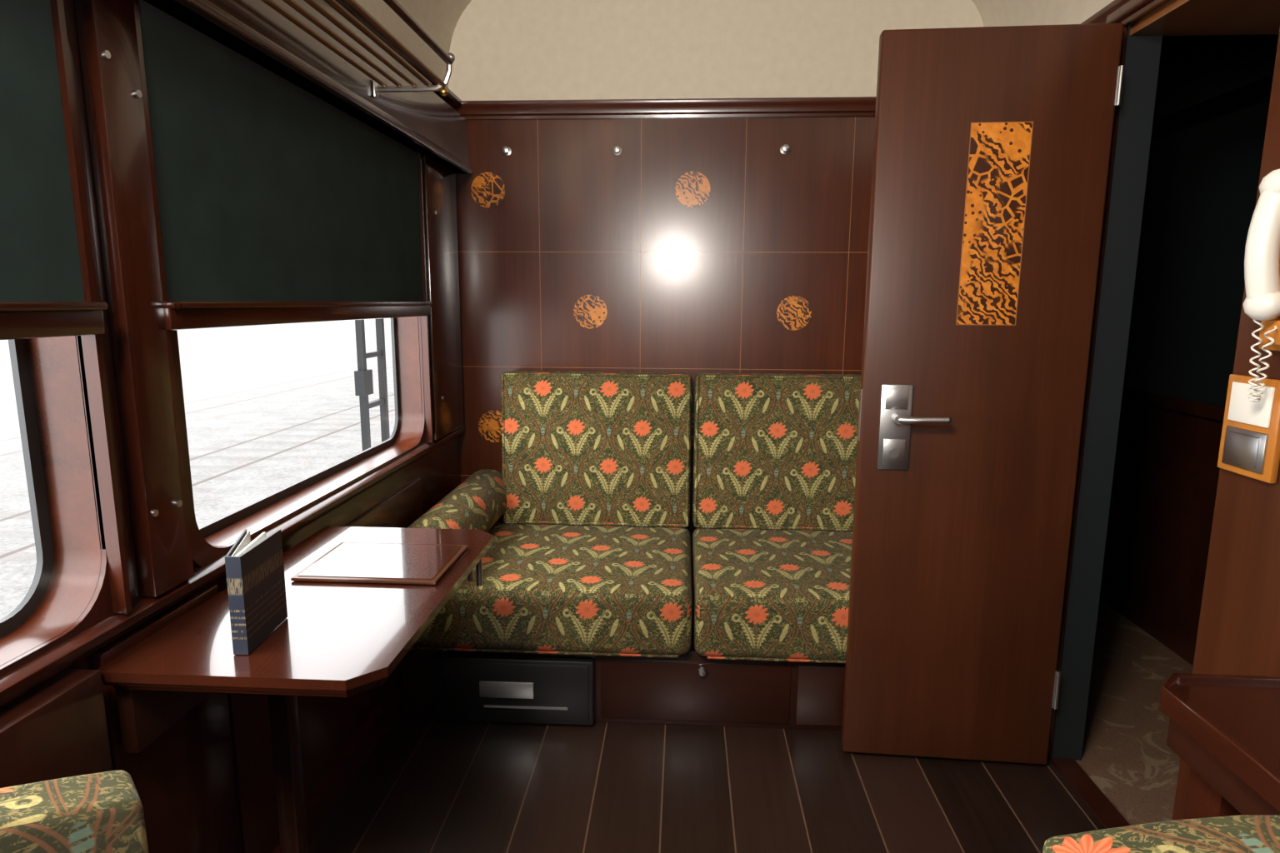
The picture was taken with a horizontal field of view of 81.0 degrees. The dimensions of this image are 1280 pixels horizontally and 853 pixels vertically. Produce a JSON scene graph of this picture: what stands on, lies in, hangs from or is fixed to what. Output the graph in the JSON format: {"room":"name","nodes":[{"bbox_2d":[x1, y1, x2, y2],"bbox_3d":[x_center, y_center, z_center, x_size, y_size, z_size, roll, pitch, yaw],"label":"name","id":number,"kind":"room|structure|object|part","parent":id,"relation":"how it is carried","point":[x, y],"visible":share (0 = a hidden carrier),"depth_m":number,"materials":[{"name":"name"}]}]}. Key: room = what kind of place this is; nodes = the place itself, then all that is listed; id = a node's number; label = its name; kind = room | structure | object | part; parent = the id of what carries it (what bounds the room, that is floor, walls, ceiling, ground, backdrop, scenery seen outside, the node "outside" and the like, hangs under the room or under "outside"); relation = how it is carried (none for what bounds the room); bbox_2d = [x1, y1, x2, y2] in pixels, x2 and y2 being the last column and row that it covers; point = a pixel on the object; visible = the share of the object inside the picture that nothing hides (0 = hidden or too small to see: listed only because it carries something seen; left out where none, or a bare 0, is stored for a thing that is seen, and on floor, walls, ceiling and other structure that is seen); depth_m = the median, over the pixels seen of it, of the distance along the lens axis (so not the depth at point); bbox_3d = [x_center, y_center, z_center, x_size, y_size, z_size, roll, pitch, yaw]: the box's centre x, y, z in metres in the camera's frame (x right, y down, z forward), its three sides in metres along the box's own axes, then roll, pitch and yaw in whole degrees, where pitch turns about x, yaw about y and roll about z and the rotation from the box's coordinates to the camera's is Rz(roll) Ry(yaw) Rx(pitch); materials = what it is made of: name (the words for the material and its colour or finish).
{"room":"train compartment","nodes":[
{"label":"train compartment","id":0,"kind":"room"},
{"bbox_2d":[0,0,472,852],"bbox_3d":[-0.736,0.085,1.134,0.385,2.050,4.020,1,10,3],"label":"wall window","id":1,"kind":"structure","parent":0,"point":[206,784],"depth_m":1.29,"materials":[{"name":"brown wood"}]},
{"bbox_2d":[0,0,131,613],"bbox_3d":[-0.848,-0.086,0.487,0.046,0.980,1.270,1,10,3],"label":"roller blind","id":2,"kind":"object","parent":1,"relation":"attached to","point":[47,289],"visible":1,"depth_m":1.03,"materials":[{"name":"fabric"}]},
{"bbox_2d":[133,0,433,578],"bbox_3d":[-0.764,-0.322,1.897,0.046,0.980,1.309,1,10,3],"label":"roller blind","id":3,"kind":"object","parent":1,"relation":"attached to","point":[273,204],"visible":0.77,"depth_m":1.56,"materials":[{"name":"fabric"}]},
{"bbox_3d":[-0.663,-0.715,0.739,0.219,0.109,2.512,1,10,3],"label":"luggage rack rail","id":4,"kind":"part","parent":1,"relation":"part of","materials":[{"name":"silver metal"}]},
{"bbox_2d":[308,709,1105,852],"bbox_3d":[0.115,1.138,1.260,2.160,0.060,4.020,1,10,3],"label":"floor","id":5,"kind":"structure","parent":0,"point":[431,785],"depth_m":2.00,"materials":[{"name":"brown wood"}]},
{"bbox_2d":[0,770,148,852],"bbox_3d":[-0.515,0.790,0.503,0.430,0.870,0.532,-8,13,-41],"label":"chair","id":6,"kind":"object","parent":5,"relation":"on","point":[101,812],"visible":1,"depth_m":0.69,"materials":[{"name":"fabric"}]},
{"bbox_2d":[97,526,494,852],"bbox_3d":[-0.576,0.678,1.518,0.426,0.755,0.730,1,10,3],"label":"table","id":7,"kind":"object","parent":5,"relation":"on","point":[335,639],"visible":0.77,"depth_m":1.25,"materials":[{"name":"brown wood"}]},
{"bbox_2d":[225,529,287,654],"bbox_3d":[-0.638,0.264,1.218,0.061,0.158,0.144,0,10,-2],"label":"book","id":8,"kind":"object","parent":7,"relation":"on","point":[255,569],"visible":1,"depth_m":1.19,"materials":[{"name":"blue paper"}]},
{"bbox_2d":[290,542,467,584],"bbox_3d":[-0.532,0.282,1.565,0.288,0.008,0.222,1,10,3],"label":"folder","id":9,"kind":"object","parent":7,"relation":"on","point":[362,562],"visible":1,"depth_m":1.54,"materials":[{"name":"brown wood"}]},
{"bbox_2d":[401,370,860,730],"bbox_3d":[0.117,0.361,2.591,1.690,1.033,0.857,1,10,3],"label":"sofa","id":10,"kind":"object","parent":5,"relation":"on","point":[591,605],"visible":0.72,"depth_m":2.45,"materials":[{"name":"fabric"}]},
{"bbox_2d":[1042,815,1279,852],"bbox_3d":[0.561,0.801,0.472,0.430,0.870,0.532,1,10,3],"label":"seat cushion","id":11,"kind":"object","parent":5,"relation":"on","point":[1231,834],"visible":1,"depth_m":0.64,"materials":[{"name":"fabric"}]},
{"bbox_2d":[1159,673,1279,819],"bbox_3d":[0.943,0.788,0.987,0.334,0.729,0.495,1,10,3],"label":"desk","id":12,"kind":"object","parent":5,"relation":"on","point":[1226,728],"visible":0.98,"depth_m":1.08,"materials":[{"name":"brown wood"}]},
{"bbox_2d":[448,0,984,564],"bbox_3d":[0.304,-0.562,2.911,2.300,2.750,0.147,1,10,3],"label":"wall","id":13,"kind":"structure","parent":0,"point":[702,246],"depth_m":2.82,"materials":[{"name":"brown wood"}]},
{"bbox_2d":[501,145,511,155],"bbox_3d":[-0.488,-1.025,2.739,0.049,0.034,0.169,1,10,3],"label":"hooks","id":14,"kind":"object","parent":13,"relation":"attached to","point":[507,151],"depth_m":2.80,"materials":[{"name":"silver metal"}]},
{"bbox_2d":[612,145,621,155],"bbox_3d":[-0.082,-1.020,2.721,0.034,0.034,0.183,1,10,3],"label":"hooks","id":15,"kind":"object","parent":13,"relation":"attached to","point":[617,150],"depth_m":2.78,"materials":[{"name":"silver metal"}]},
{"bbox_2d":[780,144,789,154],"bbox_3d":[0.520,-1.010,2.683,0.038,0.034,0.165,1,10,3],"label":"hooks","id":16,"kind":"object","parent":13,"relation":"attached to","point":[784,149],"depth_m":2.74,"materials":[{"name":"silver metal"}]},
{"bbox_2d":[355,0,1089,88],"bbox_3d":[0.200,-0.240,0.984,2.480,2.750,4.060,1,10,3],"label":"ceiling","id":17,"kind":"structure","parent":0,"point":[439,18],"depth_m":2.48,"materials":[{"name":"beige paint"}]},
{"bbox_2d":[1050,599,1193,829],"bbox_3d":[1.725,0.848,3.035,0.975,0.064,6.000,1,10,3],"label":"floor","id":18,"kind":"structure","parent":0,"point":[1127,774],"depth_m":2.30,"materials":[{"name":"brown carpet"}]},
{"bbox_2d":[1047,0,1279,820],"bbox_3d":[1.270,-0.230,0.963,0.460,2.750,4.020,1,10,3],"label":"wall","id":19,"kind":"structure","parent":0,"point":[1238,632],"depth_m":1.86,"materials":[{"name":"brown wood"}]},
{"bbox_2d":[841,22,1124,764],"bbox_3d":[0.877,-0.011,1.979,0.574,1.953,0.112,1,10,3],"label":"door","id":20,"kind":"structure","parent":19,"relation":"in","point":[992,145],"depth_m":1.96,"materials":[{"name":"brown wood"}]},
{"bbox_2d":[1217,374,1279,484],"bbox_3d":[1.044,0.001,1.284,0.019,0.170,0.126,1,10,3],"label":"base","id":21,"kind":"object","parent":19,"relation":"attached to","point":[1250,438],"visible":0.97,"depth_m":1.27,"materials":[{"name":"brown wood"}]},
{"bbox_2d":[1242,169,1279,401],"bbox_3d":[1.013,-0.297,1.190,0.080,0.517,0.090,1,10,3],"label":"telephone","id":22,"kind":"object","parent":19,"relation":"attached to","point":[1262,259],"visible":1,"depth_m":1.19,"materials":[{"name":"white plastic"}]},
{"bbox_2d":[1099,34,1279,665],"bbox_3d":[1.715,-0.536,2.805,0.790,2.750,6.120,1,10,3],"label":"wall","id":23,"kind":"structure","parent":0,"point":[1213,92],"depth_m":2.81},
{"label":"outside","id":24,"kind":"structure","parent":0,"visible":0},
{"bbox_2d":[0,318,394,619],"bbox_3d":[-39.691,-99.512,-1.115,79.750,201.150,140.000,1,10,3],"label":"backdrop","id":25,"kind":"structure","parent":24,"point":[268,408],"depth_m":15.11,"materials":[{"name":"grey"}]}
]}

